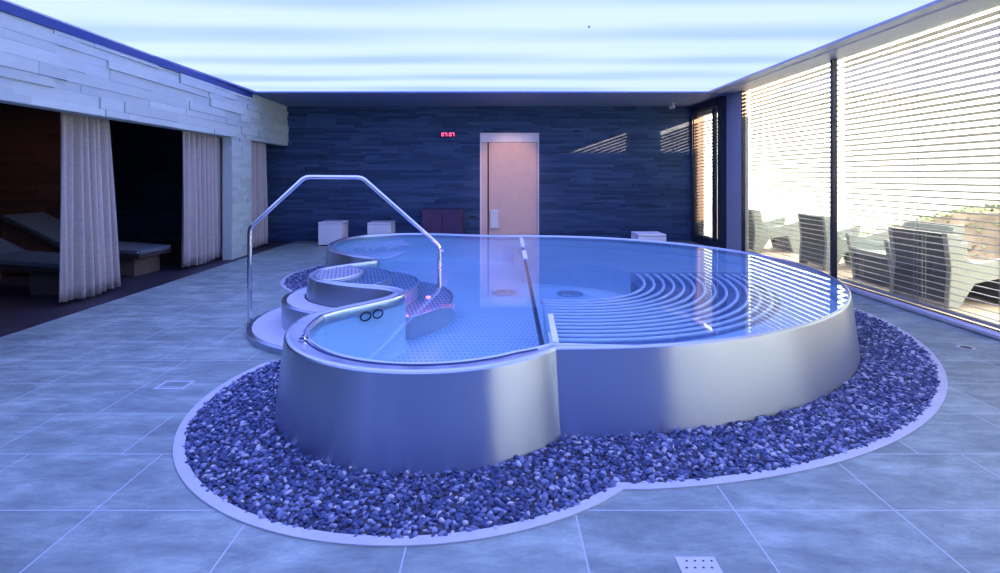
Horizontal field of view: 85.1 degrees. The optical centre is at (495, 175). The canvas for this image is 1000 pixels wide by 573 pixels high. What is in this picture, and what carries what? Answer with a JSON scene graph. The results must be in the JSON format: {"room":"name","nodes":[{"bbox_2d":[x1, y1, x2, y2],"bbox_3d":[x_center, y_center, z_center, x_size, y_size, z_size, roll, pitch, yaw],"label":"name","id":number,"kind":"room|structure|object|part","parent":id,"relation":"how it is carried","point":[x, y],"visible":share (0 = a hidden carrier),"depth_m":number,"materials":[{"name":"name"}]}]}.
{"room":"indoor spa pool","nodes":[
{"label":"indoor spa pool","id":0,"kind":"room"},
{"bbox_2d":[0,103,60,237],"bbox_3d":[-7.475,0.100,9.049,1.450,2.600,0.143,0,0,0],"label":"wall partition","id":1,"kind":"structure","parent":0,"point":[30,138],"depth_m":8.99,"materials":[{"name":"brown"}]},
{"bbox_2d":[109,120,114,187],"bbox_3d":[-8.300,-0.200,5.095,0.200,3.200,13.790,0,0,0],"label":"wall","id":2,"kind":"structure","parent":0,"point":[111,122],"depth_m":11.68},
{"bbox_2d":[0,0,288,259],"bbox_3d":[-4.323,-0.200,5.071,0.188,3.200,13.353,0,0,-2],"label":"wall","id":3,"kind":"structure","parent":0,"point":[42,67],"depth_m":6.51,"materials":[{"name":"white stone"}]},
{"bbox_2d":[59,112,120,302],"bbox_3d":[-4.650,0.297,6.223,0.140,2.159,0.885,0,0,0],"label":"curtain","id":4,"kind":"object","parent":3,"relation":"hanging from","point":[89,249],"visible":0.95,"depth_m":6.18,"materials":[{"name":"fabric"}]},
{"bbox_2d":[0,0,252,97],"bbox_3d":[-4.225,-1.455,4.125,0.055,0.090,11.459,0,0,-2],"label":"trim","id":5,"kind":"structure","parent":3,"relation":"attached to","point":[5,7],"depth_m":5.90,"materials":[{"name":"blue paint"}]},
{"bbox_2d":[181,131,222,267],"bbox_3d":[-4.653,0.297,8.705,0.179,2.159,1.410,0,0,0],"label":"curtain","id":6,"kind":"object","parent":3,"relation":"hanging from","point":[202,154],"visible":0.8,"depth_m":8.56,"materials":[{"name":"fabric"}]},
{"bbox_2d":[251,141,267,248],"bbox_3d":[-4.649,0.297,10.560,0.156,2.159,0.980,0,0,0],"label":"curtain","id":7,"kind":"object","parent":3,"relation":"hanging from","point":[258,150],"visible":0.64,"depth_m":10.58,"materials":[{"name":"fabric"}]},
{"bbox_2d":[115,106,690,240],"bbox_3d":[-1.975,-0.200,11.851,12.850,3.200,0.277,0,0,0],"label":"wall","id":8,"kind":"structure","parent":0,"point":[605,171],"depth_m":11.73,"materials":[{"name":"grey"}]},
{"bbox_2d":[440,132,455,136],"bbox_3d":[-1.030,-0.890,11.704,0.330,0.120,0.063,0,0,0],"label":"digital clock","id":9,"kind":"object","parent":8,"relation":"attached to","point":[442,134],"visible":1,"depth_m":11.68,"materials":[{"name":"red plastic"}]},
{"bbox_2d":[480,133,538,234],"bbox_3d":[0.290,0.235,11.805,1.271,2.330,0.150,0,0,0],"label":"door","id":10,"kind":"structure","parent":8,"relation":"in","point":[509,162],"depth_m":11.78,"materials":[{"name":"brown wood"}]},
{"bbox_3d":[-0.250,0.338,11.795,0.130,2.125,0.050,0,0,0],"label":"panel","id":11,"kind":"part","parent":10,"relation":"part of","materials":[{"name":"white wood"}]},
{"bbox_3d":[-0.024,0.930,11.751,0.203,0.400,0.042,0,0,0],"label":"handle","id":12,"kind":"part","parent":10,"relation":"part of","materials":[{"name":"white paint"}]},
{"bbox_3d":[0.290,-0.818,11.795,1.211,0.165,0.050,0,0,0],"label":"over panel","id":13,"kind":"part","parent":10,"relation":"part of","materials":[{"name":"white glass"}]},
{"bbox_2d":[154,55,733,105],"bbox_3d":[0.015,-1.650,5.070,9.230,0.300,13.740,0,0,0],"label":"ceiling","id":14,"kind":"structure","parent":0,"point":[287,98],"depth_m":10.41,"materials":[{"name":"paint"}]},
{"bbox_2d":[8,0,934,90],"bbox_3d":[-0.250,-1.545,4.275,8.160,0.030,11.150,0,0,0],"label":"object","id":15,"kind":"structure","parent":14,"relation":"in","point":[256,45],"depth_m":5.98,"materials":[{"name":"translucent plastic"},{"name":"light-emitting panel"}]},
{"bbox_2d":[0,241,999,572],"bbox_3d":[-1.975,1.475,5.120,12.850,0.150,13.840,0,0,0],"label":"floor","id":16,"kind":"structure","parent":0,"point":[90,482],"depth_m":2.45,"materials":[{"name":"tile"}]},
{"bbox_2d":[0,238,59,294],"bbox_3d":[-6.008,0.972,6.705,2.068,0.855,0.692,0,0,4],"label":"lounger","id":17,"kind":"object","parent":16,"relation":"on","point":[43,267],"visible":0.51,"depth_m":6.40,"materials":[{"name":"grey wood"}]},
{"bbox_2d":[0,238,24,253],"bbox_3d":[-6.552,0.775,6.749,0.912,0.461,0.640,0,0,4],"label":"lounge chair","id":18,"kind":"object","parent":17,"relation":"on","point":[6,246],"depth_m":6.93,"materials":[{"name":"fabric"}]},
{"bbox_3d":[-5.540,1.021,6.679,1.130,0.130,0.640,0,0,4],"label":"mattress","id":19,"kind":"part","parent":17,"relation":"part of","materials":[{"name":"fabric"}]},
{"bbox_3d":[-5.550,1.077,6.679,1.150,0.124,0.680,0,0,4],"label":"frame","id":20,"kind":"part","parent":17,"relation":"part of","materials":[{"name":"brown wood"}]},
{"bbox_2d":[0,212,171,276],"bbox_3d":[-5.908,0.972,7.885,2.068,0.855,0.692,0,0,4],"label":"lounger","id":21,"kind":"object","parent":16,"relation":"on","point":[37,231],"visible":0.57,"depth_m":7.64,"materials":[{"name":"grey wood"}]},
{"bbox_3d":[-6.472,0.825,7.931,0.935,0.475,0.680,0,0,4],"label":"frame","id":22,"kind":"part","parent":21,"relation":"part of","materials":[{"name":"brown wood"}]},
{"bbox_2d":[2,212,59,246],"bbox_3d":[-6.452,0.775,7.929,0.912,0.461,0.640,0,0,4],"label":"cushion","id":23,"kind":"object","parent":21,"relation":"on","point":[37,229],"depth_m":7.64,"materials":[{"name":"fabric"}]},
{"bbox_3d":[-5.440,1.021,7.859,1.130,0.130,0.640,0,0,4],"label":"mattress","id":24,"kind":"part","parent":21,"relation":"part of","materials":[{"name":"fabric"}]},
{"bbox_3d":[-5.450,1.077,7.859,1.150,0.124,0.680,0,0,4],"label":"frame","id":25,"kind":"part","parent":21,"relation":"part of","materials":[{"name":"brown wood"}]},
{"bbox_2d":[153,381,194,389],"bbox_3d":[-2.150,1.398,3.645,0.200,0.004,0.150,0,0,0],"label":"floor hatch","id":26,"kind":"object","parent":16,"relation":"on","point":[167,385],"visible":1,"depth_m":3.64,"materials":[{"name":"metal"}]},
{"bbox_3d":[-2.150,1.399,3.645,0.160,0.002,0.110,0,0,0],"label":"lid","id":27,"kind":"part","parent":26,"relation":"part of","materials":[{"name":"stone"}]},
{"bbox_2d":[318,220,347,245],"bbox_3d":[-3.320,1.160,11.140,0.480,0.480,0.480,0,0,0],"label":"stool","id":28,"kind":"object","parent":16,"relation":"on","point":[329,231],"visible":0.83,"depth_m":10.90,"materials":[{"name":"white paint"}]},
{"bbox_2d":[244,175,440,324],"bbox_3d":[-1.476,0.695,5.402,1.879,1.410,0.100,0,0,-16],"label":"handrail","id":29,"kind":"object","parent":16,"relation":"on","point":[266,212],"visible":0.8,"depth_m":5.28,"materials":[{"name":"silver metal"}]},
{"bbox_2d":[367,221,394,234],"bbox_3d":[-2.360,1.170,11.240,0.480,0.460,0.480,0,0,0],"label":"stool","id":30,"kind":"object","parent":16,"relation":"on","point":[373,227],"visible":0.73,"depth_m":11.00,"materials":[{"name":"white paint"}]},
{"bbox_2d":[421,209,463,233],"bbox_3d":[-1.120,1.050,11.492,0.860,0.700,0.415,0,0,0],"label":"base cabinet","id":31,"kind":"object","parent":16,"relation":"on","point":[433,220],"visible":0.69,"depth_m":11.29,"materials":[{"name":"brown wood"}]},
{"bbox_3d":[-1.323,1.040,11.293,0.395,0.560,0.015,0,0,0],"label":"door","id":32,"kind":"part","parent":31,"relation":"part of","materials":[{"name":"brown wood"}]},
{"bbox_3d":[-0.917,1.040,11.293,0.395,0.560,0.015,0,0,0],"label":"door","id":33,"kind":"part","parent":31,"relation":"part of","materials":[{"name":"brown wood"}]},
{"bbox_2d":[185,270,936,535],"bbox_3d":[0.432,1.398,5.751,6.624,0.002,7.298,0,0,0],"label":"gravel bed","id":34,"kind":"object","parent":16,"relation":"on","point":[314,519],"visible":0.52,"depth_m":2.58,"materials":[{"name":"gravel"}]},
{"bbox_2d":[246,287,332,355],"bbox_3d":[-1.840,1.266,5.106,0.881,0.269,2.117,0,0,-14],"label":"steps","id":35,"kind":"structure","parent":34,"relation":"on","point":[266,331],"depth_m":4.73,"materials":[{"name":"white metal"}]},
{"bbox_2d":[173,265,947,546],"bbox_3d":[0.432,1.397,5.751,6.718,0.007,7.392,0,0,0],"label":"edging","id":36,"kind":"object","parent":34,"relation":"on","point":[184,471],"visible":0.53,"depth_m":2.43,"materials":[{"name":"stone"}]},
{"bbox_2d":[182,265,940,538],"bbox_3d":[0.437,1.395,5.645,6.648,0.047,7.110,0,0,0],"label":"gravel","id":37,"kind":"object","parent":34,"relation":"on","point":[440,504],"visible":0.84,"depth_m":2.69,"materials":[{"name":"gravel"}]},
{"bbox_2d":[274,233,859,474],"bbox_3d":[0.446,1.157,5.788,5.683,0.487,6.482,0,0,0],"label":"whirlpool","id":38,"kind":"object","parent":34,"relation":"on","point":[526,342],"visible":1,"depth_m":3.55,"materials":[{"name":"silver metal"}]},
{"bbox_2d":[360,311,371,321],"bbox_3d":[-0.941,1.015,3.938,0.012,0.071,0.095,0,0,44],"label":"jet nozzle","id":39,"kind":"object","parent":38,"relation":"attached to","point":[365,316],"depth_m":3.95,"materials":[{"name":"metal"}]},
{"bbox_2d":[372,309,382,318],"bbox_3d":[-0.869,1.015,4.013,0.012,0.071,0.095,0,0,44],"label":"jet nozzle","id":40,"kind":"object","parent":38,"relation":"attached to","point":[376,313],"depth_m":4.02,"materials":[{"name":"metal"}]},
{"bbox_3d":[0.350,1.159,3.525,0.052,0.442,0.994,0,0,3],"label":"lounger plate","id":41,"kind":"part","parent":38,"relation":"part of","materials":[{"name":"silver metal"}]},
{"bbox_2d":[312,249,846,361],"bbox_3d":[0.476,1.188,5.816,5.465,0.383,6.149,0,0,0],"label":"basin","id":42,"kind":"object","parent":38,"relation":"in","point":[483,307],"depth_m":4.83,"materials":[{"name":"blue liquid"}]},
{"bbox_2d":[579,280,779,344],"bbox_3d":[1.552,1.120,4.664,2.270,0.010,2.428,0,0,0],"label":"bench","id":43,"kind":"object","parent":38,"relation":"on","point":[771,319],"depth_m":4.77,"materials":[{"name":"metal"}]},
{"bbox_3d":[2.092,1.205,5.845,1.310,0.350,0.030,0,0,0],"label":"lounger plate","id":44,"kind":"part","parent":38,"relation":"part of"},
{"bbox_2d":[631,231,665,241],"bbox_3d":[2.575,1.180,9.215,0.470,0.440,0.470,0,0,0],"label":"stool","id":45,"kind":"object","parent":16,"relation":"on","point":[643,235],"visible":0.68,"depth_m":8.99,"materials":[{"name":"white paint"}]},
{"bbox_2d":[675,557,722,572],"bbox_3d":[0.728,1.398,1.923,0.145,0.005,0.155,0,0,0],"label":"floor drain","id":46,"kind":"object","parent":16,"relation":"on","point":[686,564],"visible":1,"depth_m":1.95,"materials":[{"name":"metal"}]},
{"bbox_2d":[957,345,975,349],"bbox_3d":[3.830,1.397,4.440,0.120,0.006,0.120,0,0,0],"label":"floor drain","id":47,"kind":"object","parent":16,"relation":"on","point":[958,346],"visible":1,"depth_m":4.43,"materials":[{"name":"metal"}]},
{"bbox_2d":[726,91,748,251],"bbox_3d":[4.390,-0.200,5.070,0.120,3.200,13.340,0,0,0],"label":"wall","id":48,"kind":"structure","parent":0,"point":[733,101],"depth_m":9.85,"materials":[{"name":"paint"}]},
{"bbox_2d":[694,106,716,242],"bbox_3d":[4.260,-0.030,11.010,0.060,2.620,1.300,0,0,0],"label":"window","id":49,"kind":"structure","parent":48,"relation":"in","point":[714,109],"depth_m":10.65,"materials":[{"name":"metal"}]},
{"bbox_2d":[697,110,711,238],"bbox_3d":[4.340,-0.030,11.015,0.090,2.580,1.230,0,0,0],"label":"blind","id":50,"kind":"object","parent":49,"relation":"attached to","point":[707,113],"visible":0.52,"depth_m":11.43,"materials":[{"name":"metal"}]},
{"bbox_3d":[4.340,-0.005,11.482,0.089,2.530,0.053,0,0,0],"label":"ladder cord","id":51,"kind":"part","parent":50,"relation":"part of","materials":[{"name":"white fabric"}]},
{"bbox_3d":[4.340,-1.285,11.015,0.090,0.070,1.230,0,0,0],"label":"head rail","id":52,"kind":"part","parent":50,"relation":"part of","materials":[{"name":"metal"}]},
{"bbox_2d":[691,96,725,248],"bbox_3d":[4.325,-0.050,10.990,0.250,2.900,1.500,0,0,0],"label":"trim","id":53,"kind":"structure","parent":48,"relation":"attached to","point":[720,102],"depth_m":10.36,"materials":[{"name":"metal"}]},
{"bbox_2d":[741,60,830,274],"bbox_3d":[4.350,-0.125,8.310,0.060,2.990,2.580,0,0,0],"label":"window","id":54,"kind":"structure","parent":48,"relation":"in","point":[742,92],"depth_m":9.57,"materials":[{"name":"metal"}]},
{"bbox_2d":[747,59,841,278],"bbox_3d":[4.440,-0.120,8.315,0.090,2.920,2.530,0,0,0],"label":"blind","id":55,"kind":"object","parent":54,"relation":"attached to","point":[827,67],"visible":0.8,"depth_m":8.08,"materials":[{"name":"metal"}]},
{"bbox_3d":[4.440,1.327,8.315,0.070,0.025,2.510,0,0,0],"label":"rail","id":56,"kind":"part","parent":55,"relation":"part of","materials":[{"name":"metal"}]},
{"bbox_3d":[4.440,-1.545,8.315,0.090,0.070,2.530,0,0,0],"label":"head rail","id":57,"kind":"part","parent":55,"relation":"part of","materials":[{"name":"metal"}]},
{"bbox_3d":[4.440,-0.095,7.354,0.089,2.870,0.053,0,0,0],"label":"ladder cord","id":58,"kind":"part","parent":55,"relation":"part of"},
{"bbox_2d":[708,0,999,92],"bbox_3d":[4.130,-1.600,4.125,0.600,0.200,11.450,0,0,0],"label":"trim","id":59,"kind":"structure","parent":48,"relation":"attached to","point":[970,7],"depth_m":5.95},
{"bbox_2d":[831,59,999,331],"bbox_3d":[4.350,-0.125,5.710,0.060,2.990,2.620,0,0,0],"label":"window","id":60,"kind":"structure","parent":48,"relation":"in","point":[833,61],"depth_m":6.99,"materials":[{"name":"metal"}]},
{"bbox_2d":[840,4,999,328],"bbox_3d":[4.440,-0.120,5.710,0.090,2.920,2.560,0,0,0],"label":"blind","id":61,"kind":"object","parent":60,"relation":"attached to","point":[995,13],"visible":0.92,"depth_m":5.55,"materials":[{"name":"metal"}]},
{"bbox_3d":[4.440,-0.095,5.710,0.089,2.870,0.053,0,0,0],"label":"ladder cord","id":62,"kind":"part","parent":61,"relation":"part of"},
{"bbox_3d":[4.440,1.327,5.710,0.070,0.025,2.540,0,0,0],"label":"rail","id":63,"kind":"part","parent":61,"relation":"part of","materials":[{"name":"metal"}]},
{"bbox_3d":[4.440,-1.545,5.710,0.090,0.070,2.560,0,0,0],"label":"head rail","id":64,"kind":"part","parent":61,"relation":"part of","materials":[{"name":"metal"}]},
{"bbox_3d":[4.440,-0.095,4.737,0.089,2.870,0.053,0,0,0],"label":"ladder cord","id":65,"kind":"part","parent":61,"relation":"part of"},
{"bbox_2d":[845,284,999,340],"bbox_3d":[4.285,1.365,4.150,0.070,0.070,10.900,0,0,0],"label":"trim","id":66,"kind":"structure","parent":48,"relation":"attached to","point":[987,332],"depth_m":5.34,"materials":[{"name":"metal"}]},
{"label":"outside","id":67,"kind":"structure","parent":0,"visible":0},
{"bbox_2d":[705,207,999,329],"bbox_3d":[7.045,1.465,10.000,5.110,0.110,32.000,0,0,0],"label":"deck","id":68,"kind":"object","parent":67,"point":[983,305],"depth_m":7.08,"materials":[{"name":"beige wood"}]},
{"bbox_2d":[749,209,799,252],"bbox_3d":[5.178,1.011,10.344,0.968,0.798,0.820,0,0,2],"label":"armchair","id":69,"kind":"object","parent":68,"relation":"on","point":[756,217],"visible":0.58,"depth_m":9.95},
{"bbox_3d":[4.754,0.990,10.358,0.120,0.740,0.676,0,0,2],"label":"backrest","id":70,"kind":"part","parent":69,"relation":"part of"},
{"bbox_3d":[5.192,1.011,10.718,0.966,0.798,0.070,0,0,2],"label":"panel","id":71,"kind":"part","parent":69,"relation":"part of","materials":[{"name":"grey plastic"}]},
{"bbox_3d":[5.499,1.225,10.332,0.170,0.330,0.676,0,0,2],"label":"panel","id":72,"kind":"part","parent":69,"relation":"part of","materials":[{"name":"grey fabric"}]},
{"bbox_2d":[798,214,888,270],"bbox_3d":[5.391,1.011,8.497,0.968,0.798,0.820,0,0,4],"label":"armchair","id":73,"kind":"object","parent":68,"relation":"on","point":[855,228],"visible":0.52,"depth_m":8.38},
{"bbox_3d":[4.968,0.990,8.526,0.120,0.740,0.676,0,0,4],"label":"backrest","id":74,"kind":"part","parent":73,"relation":"part of","materials":[{"name":"grey wicker"}]},
{"bbox_3d":[5.418,1.011,8.871,0.966,0.798,0.070,0,0,4],"label":"panel","id":75,"kind":"part","parent":73,"relation":"part of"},
{"bbox_3d":[5.366,1.011,8.123,0.966,0.798,0.070,0,0,4],"label":"panel","id":76,"kind":"part","parent":73,"relation":"part of","materials":[{"name":"white fabric"}]},
{"bbox_2d":[845,220,963,285],"bbox_3d":[5.336,1.011,7.170,0.968,0.798,0.820,0,0,0],"label":"armchair","id":77,"kind":"object","parent":68,"relation":"on","point":[906,223],"visible":0.41,"depth_m":7.23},
{"bbox_3d":[5.297,1.050,7.170,0.787,0.118,0.676,0,0,0],"label":"seat","id":78,"kind":"part","parent":77,"relation":"part of","materials":[{"name":"white fabric"}]},
{"bbox_3d":[5.015,1.225,7.170,0.170,0.330,0.676,0,0,0],"label":"panel","id":79,"kind":"part","parent":77,"relation":"part of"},
{"bbox_3d":[5.335,1.011,7.545,0.966,0.798,0.070,0,0,0],"label":"panel","id":80,"kind":"part","parent":77,"relation":"part of","materials":[{"name":"white fabric"}]},
{"bbox_3d":[5.335,1.011,6.795,0.966,0.798,0.070,0,0,0],"label":"panel","id":81,"kind":"part","parent":77,"relation":"part of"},
{"bbox_2d":[907,222,949,233],"bbox_3d":[5.683,0.850,7.170,0.105,0.440,0.676,0,0,0],"label":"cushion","id":82,"kind":"object","parent":77,"relation":"on","point":[912,224],"depth_m":7.14,"materials":[{"name":"white fabric"}]},
{"bbox_2d":[888,227,998,308],"bbox_3d":[5.242,1.011,6.214,0.968,0.798,0.820,0,0,-3],"label":"armchair","id":83,"kind":"object","parent":68,"relation":"on","point":[993,263],"visible":0.84,"depth_m":6.00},
{"bbox_3d":[4.819,0.990,6.191,0.120,0.740,0.676,0,0,-3],"label":"backrest","id":84,"kind":"part","parent":83,"relation":"part of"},
{"bbox_3d":[5.223,1.011,6.588,0.966,0.798,0.070,0,0,-3],"label":"panel","id":85,"kind":"part","parent":83,"relation":"part of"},
{"bbox_3d":[5.262,1.011,5.839,0.966,0.798,0.070,0,0,-3],"label":"panel","id":86,"kind":"part","parent":83,"relation":"part of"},
{"bbox_3d":[5.281,1.050,6.216,0.787,0.118,0.676,0,0,-3],"label":"seat","id":87,"kind":"part","parent":83,"relation":"part of","materials":[{"name":"white fabric"}]},
{"bbox_3d":[5.562,1.225,6.231,0.170,0.330,0.676,0,0,-3],"label":"panel","id":88,"kind":"part","parent":83,"relation":"part of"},
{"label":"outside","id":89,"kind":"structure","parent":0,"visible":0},
{"bbox_3d":[24.800,1.470,24.000,30.400,0.100,72.000,0,0,0],"label":"ground","id":90,"kind":"structure","parent":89,"visible":0},
{"bbox_2d":[705,130,998,230],"bbox_3d":[9.850,0.275,11.000,0.200,2.350,30.000,0,0,0],"label":"wall","id":91,"kind":"structure","parent":90,"relation":"on","point":[842,175],"depth_m":13.96,"materials":[{"name":"white paint"}]},
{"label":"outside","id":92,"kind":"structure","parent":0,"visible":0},
{"bbox_2d":[863,208,998,260],"bbox_3d":[8.300,0.535,7.300,2.600,1.770,8.600,0,0,0],"label":"bank","id":93,"kind":"object","parent":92,"point":[954,215],"visible":0.31,"depth_m":8.09,"materials":[{"name":"soil"}]},
{"bbox_2d":[859,202,998,257],"bbox_3d":[8.301,0.509,7.200,2.678,1.772,8.074,0,0,0],"label":"ground cover leaves","id":94,"kind":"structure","parent":93,"relation":"on","point":[971,209],"depth_m":8.75,"materials":[{"name":"green plant"}]}
]}

